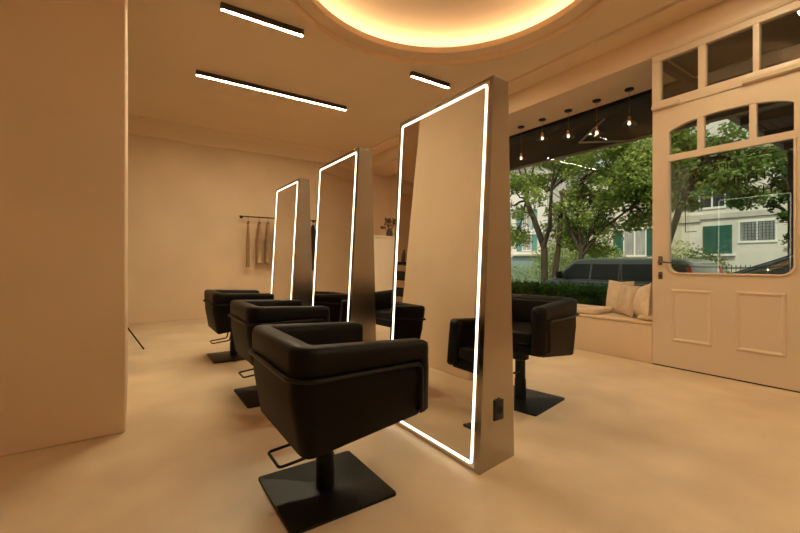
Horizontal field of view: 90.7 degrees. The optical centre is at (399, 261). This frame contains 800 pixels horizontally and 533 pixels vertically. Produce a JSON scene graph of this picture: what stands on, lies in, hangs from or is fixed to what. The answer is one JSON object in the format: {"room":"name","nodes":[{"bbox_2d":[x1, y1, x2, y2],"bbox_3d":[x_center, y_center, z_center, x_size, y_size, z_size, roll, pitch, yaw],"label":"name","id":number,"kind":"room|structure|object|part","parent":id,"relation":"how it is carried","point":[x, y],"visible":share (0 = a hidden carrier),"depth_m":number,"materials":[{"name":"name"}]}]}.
{"room":"salon","nodes":[
{"label":"salon","id":0,"kind":"room"},
{"bbox_2d":[0,0,127,456],"bbox_3d":[-3.231,-0.650,1.982,3.060,3.300,1.260,0,0,-34],"label":"wall partition","id":1,"kind":"structure","parent":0,"point":[64,63],"depth_m":2.15,"materials":[{"name":"beige paint"}]},
{"bbox_2d":[128,134,388,323],"bbox_3d":[-3.626,-0.890,7.029,8.350,4.020,0.150,0,0,-34],"label":"wall","id":2,"kind":"structure","parent":0,"point":[187,235],"depth_m":6.97,"materials":[{"name":"beige paint"}]},
{"bbox_2d":[128,114,347,163],"bbox_3d":[-3.804,-2.185,6.632,7.310,0.230,0.310,0,0,-34],"label":"trim","id":3,"kind":"structure","parent":2,"relation":"attached to","point":[137,125],"depth_m":7.07,"materials":[{"name":"paint"}]},
{"bbox_2d":[239,215,315,222],"bbox_3d":[-2.334,-0.840,7.716,1.544,0.055,0.157,0,0,-34],"label":"rail","id":4,"kind":"object","parent":2,"relation":"attached to","point":[240,216],"visible":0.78,"depth_m":7.41,"materials":[{"name":"black"}]},
{"bbox_2d":[246,221,249,266],"bbox_3d":[-2.812,-0.382,7.320,0.059,0.953,0.162,0,0,-34],"label":"cape","id":5,"kind":"object","parent":4,"relation":"hanging from","point":[248,230],"visible":1,"depth_m":7.27,"materials":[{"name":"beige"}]},
{"bbox_2d":[255,216,262,263],"bbox_3d":[-2.652,-0.414,7.437,0.137,0.888,0.226,0,0,-21],"label":"cape","id":6,"kind":"object","parent":4,"relation":"hanging from","point":[259,248],"visible":1,"depth_m":7.36,"materials":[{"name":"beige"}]},
{"bbox_2d":[264,222,271,263],"bbox_3d":[-2.511,-0.414,7.521,0.132,0.888,0.246,0,0,-34],"label":"cape","id":7,"kind":"object","parent":4,"relation":"hanging from","point":[267,252],"visible":1,"depth_m":7.45,"materials":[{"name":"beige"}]},
{"bbox_3d":[-2.299,-0.840,7.665,1.520,0.021,0.022,0,0,-34],"label":"rod","id":8,"kind":"part","parent":4,"relation":"part of","materials":[{"name":"black"}]},
{"bbox_2d":[311,224,315,270],"bbox_3d":[-1.765,-0.342,8.017,0.190,1.033,0.219,0,0,-6],"label":"cape","id":9,"kind":"object","parent":4,"relation":"hanging from","point":[313,231],"visible":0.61,"depth_m":7.94,"materials":[{"name":"black fabric"}]},
{"bbox_2d":[369,0,723,155],"bbox_3d":[1.687,-2.575,4.805,0.250,0.650,9.480,0,0,-34],"label":"trim","id":10,"kind":"structure","parent":2,"relation":"attached to","point":[675,11],"depth_m":4.08,"materials":[{"name":"paint"}]},
{"bbox_2d":[389,174,397,235],"bbox_3d":[1.480,-0.440,6.792,0.150,3.120,5.953,0,0,-34],"label":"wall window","id":11,"kind":"structure","parent":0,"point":[393,179],"depth_m":9.07,"materials":[{"name":"beige paint"}]},
{"bbox_2d":[509,80,682,233],"bbox_3d":[2.027,-0.700,5.919,0.060,2.600,3.853,0,0,-34],"label":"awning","id":12,"kind":"structure","parent":11,"relation":"attached to","point":[675,83],"depth_m":5.14,"materials":[{"name":"black"}]},
{"bbox_2d":[663,61,693,85],"bbox_3d":[2.854,-0.440,4.098,0.785,3.120,0.050,0,0,-34],"label":"window","id":13,"kind":"structure","parent":11,"relation":"attached to","point":[668,68],"depth_m":4.10,"materials":[{"name":"grey"}]},
{"bbox_2d":[0,318,799,532],"bbox_3d":[-0.954,1.060,3.023,8.200,0.120,9.680,0,0,-34],"label":"floor","id":14,"kind":"structure","parent":0,"point":[631,446],"depth_m":1.96,"materials":[{"name":"beige concrete"}]},
{"bbox_2d":[128,327,143,349],"bbox_3d":[-3.277,0.168,4.423,0.697,1.656,0.703,0,0,-34],"label":"tripod stand","id":15,"kind":"object","parent":14,"relation":"on","point":[130,331],"visible":0.02,"depth_m":4.46,"materials":[{"name":"black metal"}]},
{"bbox_2d":[203,289,273,363],"bbox_3d":[-1.738,0.650,4.220,0.602,0.700,0.705,0,0,-34],"label":"salon chair","id":16,"kind":"object","parent":14,"relation":"on","point":[217,302],"visible":0.62,"depth_m":3.96,"materials":[{"name":"black leather"}]},
{"bbox_3d":[-1.758,0.515,4.206,0.554,0.217,0.705,0,0,-34],"label":"tube rail","id":17,"kind":"part","parent":16,"relation":"part of","materials":[{"name":"black metal"}]},
{"bbox_3d":[-1.889,0.766,4.172,0.208,0.155,0.173,0,0,-34],"label":"pump lever","id":18,"kind":"part","parent":16,"relation":"part of","materials":[{"name":"black metal"}]},
{"bbox_3d":[-1.766,0.994,4.201,0.464,0.012,0.464,0,0,-34],"label":"plate","id":19,"kind":"part","parent":16,"relation":"part of","materials":[{"name":"black metal"}]},
{"bbox_2d":[228,300,329,408],"bbox_3d":[-0.947,0.650,3.028,0.602,0.700,0.705,0,0,-34],"label":"salon chair","id":20,"kind":"object","parent":14,"relation":"on","point":[245,315],"visible":0.55,"depth_m":2.81,"materials":[{"name":"black leather"}]},
{"bbox_3d":[-1.097,0.766,2.981,0.208,0.155,0.173,0,0,-34],"label":"pump lever","id":21,"kind":"part","parent":20,"relation":"part of","materials":[{"name":"black metal"}]},
{"bbox_3d":[-0.975,0.994,3.010,0.464,0.012,0.464,0,0,-34],"label":"plate","id":22,"kind":"part","parent":20,"relation":"part of","materials":[{"name":"black metal"}]},
{"bbox_3d":[-0.967,0.515,3.015,0.554,0.217,0.705,0,0,-34],"label":"tube rail","id":23,"kind":"part","parent":20,"relation":"part of","materials":[{"name":"black"}]},
{"bbox_2d":[271,178,311,305],"bbox_3d":[-1.287,0.044,4.628,0.292,1.912,0.828,0,0,-34],"label":"mirror","id":24,"kind":"object","parent":14,"relation":"on","point":[291,279],"visible":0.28,"depth_m":4.36,"materials":[{"name":"metal"}]},
{"bbox_2d":[271,180,297,299],"bbox_3d":[-1.365,0.044,4.585,0.111,1.876,0.774,0,0,-34],"label":"mirror glass","id":25,"kind":"object","parent":24,"relation":"attached to","point":[285,246],"depth_m":4.52,"materials":[{"name":"mirror"}]},
{"bbox_2d":[248,321,428,532],"bbox_3d":[-0.305,0.650,1.773,0.602,0.700,0.705,0,0,-34],"label":"salon chair","id":26,"kind":"object","parent":14,"relation":"on","point":[324,388],"visible":1,"depth_m":1.56,"materials":[{"name":"black leather"}]},
{"bbox_3d":[-0.455,0.766,1.725,0.208,0.155,0.173,0,0,-34],"label":"pump lever","id":27,"kind":"part","parent":26,"relation":"part of","materials":[{"name":"black metal"}]},
{"bbox_3d":[-0.333,0.994,1.754,0.464,0.012,0.464,0,0,-34],"label":"plate","id":28,"kind":"part","parent":26,"relation":"part of","materials":[{"name":"black metal"}]},
{"bbox_3d":[-0.325,0.515,1.759,0.554,0.217,0.705,0,0,-34],"label":"tube rail","id":29,"kind":"part","parent":26,"relation":"part of","materials":[{"name":"black"}]},
{"bbox_2d":[312,147,375,340],"bbox_3d":[-0.518,0.044,3.476,0.292,1.912,0.828,0,0,-34],"label":"mirror","id":30,"kind":"object","parent":14,"relation":"on","point":[344,272],"visible":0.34,"depth_m":3.22,"materials":[{"name":"metal"}]},
{"bbox_2d":[312,150,357,321],"bbox_3d":[-0.597,0.044,3.433,0.111,1.876,0.774,0,0,-34],"label":"mirror glass","id":31,"kind":"object","parent":30,"relation":"attached to","point":[338,178],"depth_m":3.38,"materials":[{"name":"mirror"}]},
{"bbox_2d":[375,290,391,326],"bbox_3d":[0.091,0.640,3.918,0.602,0.720,0.705,0,0,-38],"label":"salon chair","id":32,"kind":"object","parent":14,"relation":"on","point":[383,299],"visible":0.02,"depth_m":3.97,"materials":[{"name":"black leather"}]},
{"bbox_2d":[375,308,390,320],"bbox_3d":[0.049,0.515,3.886,0.463,0.080,0.472,0,0,-38],"label":"seat cushion","id":33,"kind":"object","parent":32,"relation":"on","point":[382,314],"depth_m":3.81,"materials":[{"name":"black leather"}]},
{"bbox_3d":[-0.082,0.586,3.783,0.106,0.060,0.472,0,0,-38],"label":"rail","id":34,"kind":"part","parent":32,"relation":"part of","materials":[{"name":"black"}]},
{"bbox_2d":[374,235,394,291],"bbox_3d":[-0.166,0.258,7.668,1.030,1.485,0.470,0,0,-34],"label":"reception desk","id":35,"kind":"object","parent":14,"relation":"on","point":[383,245],"depth_m":7.31,"materials":[{"name":"beige"}]},
{"bbox_2d":[380,217,395,235],"bbox_3d":[-0.210,-0.671,7.550,0.326,0.372,0.246,0,0,-6],"label":"flower vase","id":36,"kind":"object","parent":35,"relation":"on","point":[389,232],"visible":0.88,"depth_m":7.54,"materials":[{"name":"brown"}]},
{"bbox_2d":[390,75,513,474],"bbox_3d":[0.260,0.044,2.272,0.292,1.912,0.828,0,0,-34],"label":"mirror","id":37,"kind":"object","parent":14,"relation":"on","point":[451,285],"visible":0.88,"depth_m":2.03,"materials":[{"name":"metal"}]},
{"bbox_2d":[494,398,503,420],"bbox_3d":[0.484,0.725,1.939,0.064,0.100,0.010,0,0,-34],"label":"power socket","id":38,"kind":"object","parent":37,"relation":"attached to","point":[498,402],"depth_m":1.93,"materials":[{"name":"black plastic"}]},
{"bbox_2d":[512,294,579,415],"bbox_3d":[0.852,0.627,2.853,0.708,0.745,0.606,0,0,45],"label":"salon chair","id":39,"kind":"object","parent":14,"relation":"on","point":[542,326],"visible":0.54,"depth_m":2.67,"materials":[{"name":"black leather"}]},
{"bbox_3d":[0.753,0.721,2.848,0.208,0.155,0.173,0,0,-34],"label":"pump lever","id":40,"kind":"part","parent":39,"relation":"part of","materials":[{"name":"black metal"}]},
{"bbox_2d":[512,320,530,344],"bbox_3d":[0.815,0.490,2.816,0.463,0.080,0.472,0,0,-45],"label":"seat cushion","id":41,"kind":"object","parent":39,"relation":"on","point":[521,329],"depth_m":2.57,"materials":[{"name":"black leather"}]},
{"bbox_3d":[0.697,0.561,2.698,0.106,0.060,0.472,0,0,-45],"label":"rail","id":42,"kind":"part","parent":39,"relation":"part of","materials":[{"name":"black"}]},
{"bbox_3d":[0.971,0.368,2.972,0.046,0.171,0.472,0,0,-45],"label":"backrest","id":43,"kind":"part","parent":39,"relation":"part of","materials":[{"name":"black leather"}]},
{"bbox_3d":[0.876,0.994,2.877,0.464,0.012,0.464,0,0,45],"label":"plate","id":44,"kind":"part","parent":39,"relation":"part of","materials":[{"name":"black metal"}]},
{"bbox_3d":[0.869,0.470,2.870,0.554,0.217,0.705,0,0,-45],"label":"tube rail","id":45,"kind":"part","parent":39,"relation":"part of","materials":[{"name":"black"}]},
{"bbox_2d":[128,0,676,151],"bbox_3d":[-1.343,-2.455,2.761,7.060,0.310,9.480,0,0,-34],"label":"ceiling","id":46,"kind":"structure","parent":0,"point":[360,56],"depth_m":4.45,"materials":[{"name":"paint"}]},
{"bbox_2d":[220,2,303,36],"bbox_3d":[-1.279,-2.272,3.721,0.760,0.055,0.052,0,0,-34],"label":"ceiling light","id":47,"kind":"object","parent":46,"relation":"attached to","point":[224,7],"visible":1,"depth_m":3.69,"materials":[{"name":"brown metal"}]},
{"bbox_2d":[196,70,346,110],"bbox_3d":[-1.625,-2.272,5.297,1.990,0.055,0.052,0,0,-34],"label":"ceiling light","id":48,"kind":"object","parent":46,"relation":"attached to","point":[199,73],"visible":1,"depth_m":5.20,"materials":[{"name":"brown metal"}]},
{"bbox_2d":[410,71,449,88],"bbox_3d":[0.384,-2.272,4.939,0.600,0.055,0.052,0,0,-34],"label":"ceiling light","id":49,"kind":"object","parent":46,"relation":"attached to","point":[413,74],"visible":1,"depth_m":4.91,"materials":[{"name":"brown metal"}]},
{"bbox_2d":[411,76,448,88],"bbox_3d":[0.384,-2.257,4.939,0.586,0.024,0.029,0,0,-34],"label":"diffuser","id":50,"kind":"object","parent":49,"relation":"attached to","point":[428,79],"depth_m":4.94,"materials":[{"name":"white plastic"}]},
{"bbox_2d":[372,33,689,175],"bbox_3d":[1.173,-2.450,6.585,0.890,0.900,5.953,0,0,-34],"label":"wall","id":51,"kind":"structure","parent":0,"point":[605,77],"depth_m":4.69,"materials":[{"name":"paint"}]},
{"bbox_2d":[517,126,526,159],"bbox_3d":[1.791,-1.756,5.840,0.160,0.488,0.160,0,0,31],"label":"pendant lamp","id":52,"kind":"object","parent":51,"relation":"hanging from","point":[519,127],"visible":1,"depth_m":5.83,"materials":[{"name":"black"}]},
{"bbox_2d":[537,118,545,141],"bbox_3d":[1.995,-1.856,5.537,0.160,0.288,0.160,0,0,-30],"label":"pendant lamp","id":53,"kind":"object","parent":51,"relation":"hanging from","point":[541,119],"visible":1,"depth_m":5.53,"materials":[{"name":"black"}]},
{"bbox_2d":[562,109,571,137],"bbox_3d":[2.218,-1.819,5.205,0.160,0.363,0.160,0,0,-1],"label":"pendant lamp","id":54,"kind":"object","parent":51,"relation":"hanging from","point":[566,110],"visible":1,"depth_m":5.20,"materials":[{"name":"black"}]},
{"bbox_2d":[592,99,603,133],"bbox_3d":[2.434,-1.788,4.886,0.160,0.423,0.160,0,0,27],"label":"pendant lamp","id":55,"kind":"object","parent":51,"relation":"hanging from","point":[594,100],"visible":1,"depth_m":4.87,"materials":[{"name":"black"}]},
{"bbox_2d":[622,87,633,124],"bbox_3d":[2.650,-1.791,4.566,0.160,0.418,0.160,0,0,-34],"label":"pendant lamp","id":56,"kind":"object","parent":51,"relation":"hanging from","point":[629,89],"visible":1,"depth_m":4.55,"materials":[{"name":"black metal"}]},
{"bbox_2d":[509,11,799,146],"bbox_3d":[2.510,-2.047,5.059,1.000,0.105,9.980,0,0,-34],"label":"soffit","id":57,"kind":"structure","parent":0,"point":[782,32],"depth_m":3.92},
{"bbox_2d":[509,55,799,170],"bbox_3d":[3.050,-1.955,5.616,0.542,0.490,9.100,0,0,-34],"label":"awning","id":58,"kind":"object","parent":57,"relation":"attached to","point":[583,139],"visible":0.29,"depth_m":5.81,"materials":[{"name":"grey"}]},
{"bbox_3d":[3.042,-1.857,5.811,0.521,0.293,0.631,0,0,-7],"label":"folding arm","id":59,"kind":"part","parent":58,"relation":"part of","materials":[{"name":"grey metal"}]},
{"bbox_3d":[3.258,-1.750,5.756,0.040,0.050,9.100,0,0,-34],"label":"rail","id":60,"kind":"part","parent":58,"relation":"part of","materials":[{"name":"grey"}]},
{"bbox_2d":[690,42,799,83],"bbox_3d":[1.830,-4.075,6.059,0.990,11.850,36.000,0,0,-34],"label":"wall","id":61,"kind":"structure","parent":0,"point":[791,51],"depth_m":4.02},
{"bbox_2d":[574,316,652,363],"bbox_3d":[1.609,0.807,5.806,0.740,0.385,4.173,0,0,-34],"label":"wall","id":62,"kind":"structure","parent":61,"relation":"attached to","point":[627,340],"depth_m":4.16,"materials":[{"name":"beige paint"}]},
{"bbox_2d":[579,311,651,324],"bbox_3d":[1.604,0.603,5.802,0.752,0.025,4.173,0,0,-34],"label":"window sill","id":63,"kind":"structure","parent":61,"relation":"attached to","point":[613,315],"depth_m":4.24,"materials":[{"name":"beige"}]},
{"bbox_2d":[577,304,612,313],"bbox_3d":[2.126,0.558,4.824,0.400,0.062,0.760,0,0,-34],"label":"seat pad","id":64,"kind":"object","parent":63,"relation":"on","point":[581,308],"visible":0.49,"depth_m":4.53,"materials":[{"name":"fabric"}]},
{"bbox_2d":[606,280,634,310],"bbox_3d":[2.571,0.403,4.629,0.143,0.372,0.386,0,0,-13],"label":"cushion","id":65,"kind":"object","parent":63,"relation":"on","point":[613,286],"visible":0.5,"depth_m":4.65,"materials":[{"name":"fabric"}]},
{"bbox_2d":[615,282,640,317],"bbox_3d":[2.501,0.415,4.340,0.164,0.373,0.377,0,0,11],"label":"cushion","id":66,"kind":"object","parent":63,"relation":"on","point":[624,303],"visible":0.84,"depth_m":4.26,"materials":[{"name":"fabric"}]},
{"bbox_2d":[633,282,651,317],"bbox_3d":[2.538,0.410,4.106,0.179,0.410,0.415,0,0,11],"label":"cushion","id":67,"kind":"object","parent":63,"relation":"on","point":[642,303],"visible":0.78,"depth_m":3.98,"materials":[{"name":"fabric"}]},
{"bbox_2d":[637,314,651,319],"bbox_3d":[2.502,0.545,3.980,0.119,0.081,0.164,0,0,-24],"label":"cushion","id":68,"kind":"object","parent":63,"relation":"on","point":[640,316],"visible":0.48,"depth_m":3.96,"materials":[{"name":"fabric"}]},
{"bbox_2d":[652,0,776,50],"bbox_3d":[3.538,-0.890,2.463,0.200,4.020,3.527,0,0,-34],"label":"wall door","id":69,"kind":"structure","parent":61,"relation":"in","point":[723,11],"depth_m":3.52,"materials":[{"name":"beige paint"}]},
{"bbox_2d":[649,0,799,111],"bbox_3d":[2.806,-1.758,3.387,0.100,0.585,1.197,0,0,-34],"label":"window","id":70,"kind":"structure","parent":69,"relation":"attached to","point":[775,10],"depth_m":3.40,"materials":[{"name":"beige paint"}]},
{"bbox_3d":[2.783,-2.025,3.371,0.025,0.050,1.197,0,0,-34],"label":"cornice moulding","id":71,"kind":"part","parent":70,"relation":"part of","materials":[{"name":"beige paint"}]},
{"bbox_2d":[652,70,799,392],"bbox_3d":[2.796,-0.231,3.371,0.114,2.462,1.183,0,0,-34],"label":"door","id":72,"kind":"structure","parent":69,"relation":"attached to","point":[738,327],"depth_m":3.38,"materials":[{"name":"beige paint"}]},
{"bbox_3d":[2.507,0.055,3.804,0.010,0.220,0.033,0,0,-34],"label":"handle plate","id":73,"kind":"part","parent":72,"relation":"part of","materials":[{"name":"black metal"}]},
{"bbox_3d":[2.649,0.500,3.596,0.011,0.490,0.320,0,0,-34],"label":"raised panel","id":74,"kind":"part","parent":72,"relation":"part of","materials":[{"name":"beige paint"}]},
{"bbox_3d":[2.815,-0.416,3.407,0.001,0.930,0.827,0,0,-34],"label":"line frame","id":75,"kind":"part","parent":72,"relation":"part of","materials":[{"name":"white paint"}]},
{"bbox_3d":[2.916,0.495,3.200,0.011,0.500,0.315,0,0,-34],"label":"raised panel","id":76,"kind":"part","parent":72,"relation":"part of","materials":[{"name":"beige paint"}]},
{"label":"outside","id":77,"kind":"structure","parent":0,"visible":0},
{"bbox_3d":[14.144,1.950,37.284,54.850,0.200,74.000,0,0,-34],"label":"ground","id":78,"kind":"structure","parent":77,"visible":0},
{"bbox_2d":[511,264,540,282],"bbox_3d":[7.494,0.992,24.673,2.854,1.776,2.820,0,0,-34],"label":"shrub","id":79,"kind":"object","parent":78,"relation":"on","point":[514,271],"visible":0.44,"depth_m":24.49,"materials":[{"name":"green plant"}]},
{"bbox_2d":[527,243,573,281],"bbox_3d":[8.317,0.331,21.693,2.604,3.045,2.672,0,0,-34],"label":"shrub","id":80,"kind":"object","parent":78,"relation":"on","point":[535,261],"visible":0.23,"depth_m":21.61,"materials":[{"name":"green plant"}]},
{"bbox_2d":[510,160,598,281],"bbox_3d":[11.241,-3.050,36.894,8.700,9.800,12.000,0,0,-34],"label":"house","id":81,"kind":"structure","parent":78,"relation":"on","point":[520,256],"depth_m":31.27,"materials":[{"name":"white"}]},
{"bbox_2d":[516,240,521,250],"bbox_3d":[9.665,-1.550,32.067,0.052,1.260,0.500,0,0,-34],"label":"shutter","id":82,"kind":"object","parent":81,"relation":"hanging from","point":[518,248],"depth_m":32.01,"materials":[{"name":"teal wood"}]},
{"bbox_3d":[10.114,-3.425,31.489,0.012,1.350,0.800,0,0,-34],"label":"pane","id":83,"kind":"part","parent":81,"relation":"part of","materials":[{"name":"white glass"}]},
{"bbox_3d":[10.114,-1.550,31.489,0.012,1.200,0.800,0,0,-34],"label":"pane","id":84,"kind":"part","parent":81,"relation":"part of","materials":[{"name":"white glass"}]},
{"bbox_2d":[531,234,536,249],"bbox_3d":[10.481,-1.550,30.856,0.052,1.260,0.500,0,0,-34],"label":"shutter","id":85,"kind":"object","parent":81,"relation":"hanging from","point":[533,246],"depth_m":30.81,"materials":[{"name":"teal wood"}]},
{"bbox_2d":[510,152,613,281],"bbox_3d":[6.009,-2.388,15.768,3.175,8.489,5.975,0,0,-34],"label":"street tree","id":86,"kind":"object","parent":78,"relation":"on","point":[538,182],"visible":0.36,"depth_m":15.54,"materials":[{"name":"green plant"}]},
{"bbox_2d":[534,233,600,280],"bbox_3d":[7.916,0.169,18.630,3.138,3.402,3.042,0,0,-34],"label":"shrub","id":87,"kind":"object","parent":78,"relation":"on","point":[553,247],"visible":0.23,"depth_m":18.53,"materials":[{"name":"green plant"}]},
{"bbox_2d":[560,238,618,270],"bbox_3d":[9.018,0.304,18.827,2.642,3.156,2.673,0,0,-34],"label":"shrub","id":88,"kind":"object","parent":78,"relation":"on","point":[590,238],"visible":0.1,"depth_m":18.78,"materials":[{"name":"green plant"}]},
{"bbox_2d":[579,173,605,257],"bbox_3d":[19.325,-2.550,32.063,8.700,8.800,4.850,0,0,-34],"label":"house","id":89,"kind":"structure","parent":78,"relation":"on","point":[589,173],"depth_m":31.08,"materials":[{"name":"white"}]},
{"bbox_2d":[590,243,626,257],"bbox_3d":[10.567,0.421,20.117,2.045,2.865,2.058,0,0,-34],"label":"shrub","id":90,"kind":"object","parent":78,"relation":"on","point":[620,255],"visible":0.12,"depth_m":19.89,"materials":[{"name":"green plant"}]},
{"bbox_2d":[538,258,722,286],"bbox_3d":[6.343,0.870,11.706,2.210,1.960,4.915,0,0,-34],"label":"van","id":91,"kind":"object","parent":78,"relation":"on","point":[596,270],"visible":0.13,"depth_m":10.89,"materials":[{"name":"grey paint"}]},
{"bbox_2d":[556,271,561,277],"bbox_3d":[4.863,0.390,12.086,0.180,0.220,0.120,0,0,-34],"label":"mirror","id":92,"kind":"object","parent":91,"relation":"attached to","point":[558,273],"depth_m":12.03,"materials":[{"name":"black plastic"}]},
{"bbox_3d":[5.731,0.585,11.163,0.012,0.030,4.300,0,0,-34],"label":"waist moulding","id":93,"kind":"part","parent":91,"relation":"part of","materials":[{"name":"black plastic"}]},
{"bbox_2d":[686,265,693,272],"bbox_3d":[6.956,0.491,9.402,0.092,0.817,0.228,0,0,-34],"label":"tail lamp","id":94,"kind":"object","parent":91,"relation":"attached to","point":[689,269],"depth_m":9.42,"materials":[{"name":"red plastic"}]},
{"bbox_2d":[554,127,712,259],"bbox_3d":[7.119,-1.366,13.481,3.130,6.442,5.391,0,0,-34],"label":"street tree","id":95,"kind":"object","parent":78,"relation":"on","point":[631,172],"visible":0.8,"depth_m":13.05,"materials":[{"name":"green plant"}]},
{"bbox_2d":[671,240,697,258],"bbox_3d":[12.329,0.441,17.496,1.930,2.826,1.849,0,0,-34],"label":"shrub","id":96,"kind":"object","parent":78,"relation":"on","point":[689,245],"visible":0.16,"depth_m":17.46,"materials":[{"name":"green plant"}]},
{"bbox_2d":[606,119,786,272],"bbox_3d":[21.173,-3.550,18.503,8.800,10.800,19.600,0,0,-34],"label":"house","id":97,"kind":"structure","parent":78,"relation":"on","point":[749,237],"depth_m":19.34,"materials":[{"name":"paint"}]},
{"bbox_2d":[613,230,622,255],"bbox_3d":[12.998,-1.125,23.549,0.052,1.510,0.550,0,0,-34],"label":"shutter","id":98,"kind":"object","parent":97,"relation":"hanging from","point":[619,243],"depth_m":23.50,"materials":[{"name":"green wood"}]},
{"bbox_3d":[13.559,-1.125,22.806,0.012,1.450,1.150,0,0,-34],"label":"pane","id":99,"kind":"part","parent":97,"relation":"part of","materials":[{"name":"grey glass"}]},
{"bbox_2d":[647,228,651,254],"bbox_3d":[14.038,-1.125,22.007,0.052,1.510,0.550,0,0,-34],"label":"shutter","id":100,"kind":"object","parent":97,"relation":"hanging from","point":[649,235],"depth_m":22.10,"materials":[{"name":"green wood"}]},
{"bbox_3d":[15.614,-3.475,19.759,0.012,1.450,1.000,0,0,-34],"label":"pane","id":101,"kind":"part","parent":97,"relation":"part of","materials":[{"name":"grey glass"}]},
{"bbox_3d":[15.681,-0.350,19.545,0.140,0.100,1.430,0,0,-34],"label":"window sill","id":102,"kind":"part","parent":97,"relation":"part of","materials":[{"name":"white"}]},
{"bbox_3d":[16.579,-1.440,18.329,0.012,0.880,1.250,0,0,-34],"label":"pane","id":103,"kind":"part","parent":97,"relation":"part of","materials":[{"name":"grey glass"}]},
{"bbox_2d":[745,221,774,239],"bbox_3d":[16.549,-1.440,18.291,0.015,0.840,1.180,0,0,-34],"label":"window grille","id":104,"kind":"object","parent":97,"relation":"attached to","point":[754,230],"depth_m":18.24,"materials":[{"name":"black metal"}]},
{"bbox_2d":[683,245,732,273],"bbox_3d":[9.587,0.660,12.579,1.749,2.423,1.705,0,0,-34],"label":"shrub","id":105,"kind":"object","parent":78,"relation":"on","point":[691,255],"visible":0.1,"depth_m":12.42,"materials":[{"name":"green plant"}]},
{"bbox_2d":[671,121,786,243],"bbox_3d":[9.344,-1.282,11.678,2.256,6.269,3.844,0,0,-37],"label":"street tree","id":106,"kind":"object","parent":78,"relation":"on","point":[714,181],"visible":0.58,"depth_m":11.28,"materials":[{"name":"green plant"}]},
{"bbox_2d":[722,265,755,272],"bbox_3d":[12.216,0.975,13.185,0.240,1.750,8.000,0,0,-34],"label":"iron fence","id":107,"kind":"object","parent":78,"relation":"on","point":[726,265],"visible":0.06,"depth_m":13.84,"materials":[{"name":"black metal"}]},
{"bbox_2d":[728,103,793,255],"bbox_3d":[6.344,-0.053,4.141,3.350,3.806,3.990,0,0,-34],"label":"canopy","id":108,"kind":"object","parent":78,"relation":"on","point":[780,119],"visible":0.38,"depth_m":5.57,"materials":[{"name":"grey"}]},
{"bbox_3d":[6.589,-0.025,6.657,0.070,3.750,0.070,0,0,-34],"label":"post","id":109,"kind":"part","parent":108,"relation":"part of","materials":[{"name":"black metal"}]},
{"bbox_2d":[730,254,792,273],"bbox_3d":[7.261,0.825,5.861,1.845,2.050,5.634,0,0,-34],"label":"car","id":110,"kind":"object","parent":78,"relation":"on","point":[783,261],"visible":0.02,"depth_m":6.33,"materials":[{"name":"grey paint"}]},
{"bbox_2d":[760,153,786,244],"bbox_3d":[8.359,-0.250,7.924,0.915,4.208,1.690,0,0,-34],"label":"young tree","id":111,"kind":"object","parent":78,"relation":"on","point":[783,215],"visible":0.47,"depth_m":8.29,"materials":[{"name":"green plant"}]},
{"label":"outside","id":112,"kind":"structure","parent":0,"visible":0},
{"bbox_3d":[-0.903,1.830,13.866,3.790,0.240,36.000,0,0,-34],"label":"pavement","id":113,"kind":"object","parent":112,"visible":0},
{"bbox_2d":[511,278,641,305],"bbox_3d":[2.986,1.089,9.634,1.187,1.420,5.963,0,0,-34],"label":"hedge","id":114,"kind":"object","parent":113,"relation":"on","point":[596,295],"visible":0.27,"depth_m":8.40,"materials":[{"name":"green plant"}]}
]}

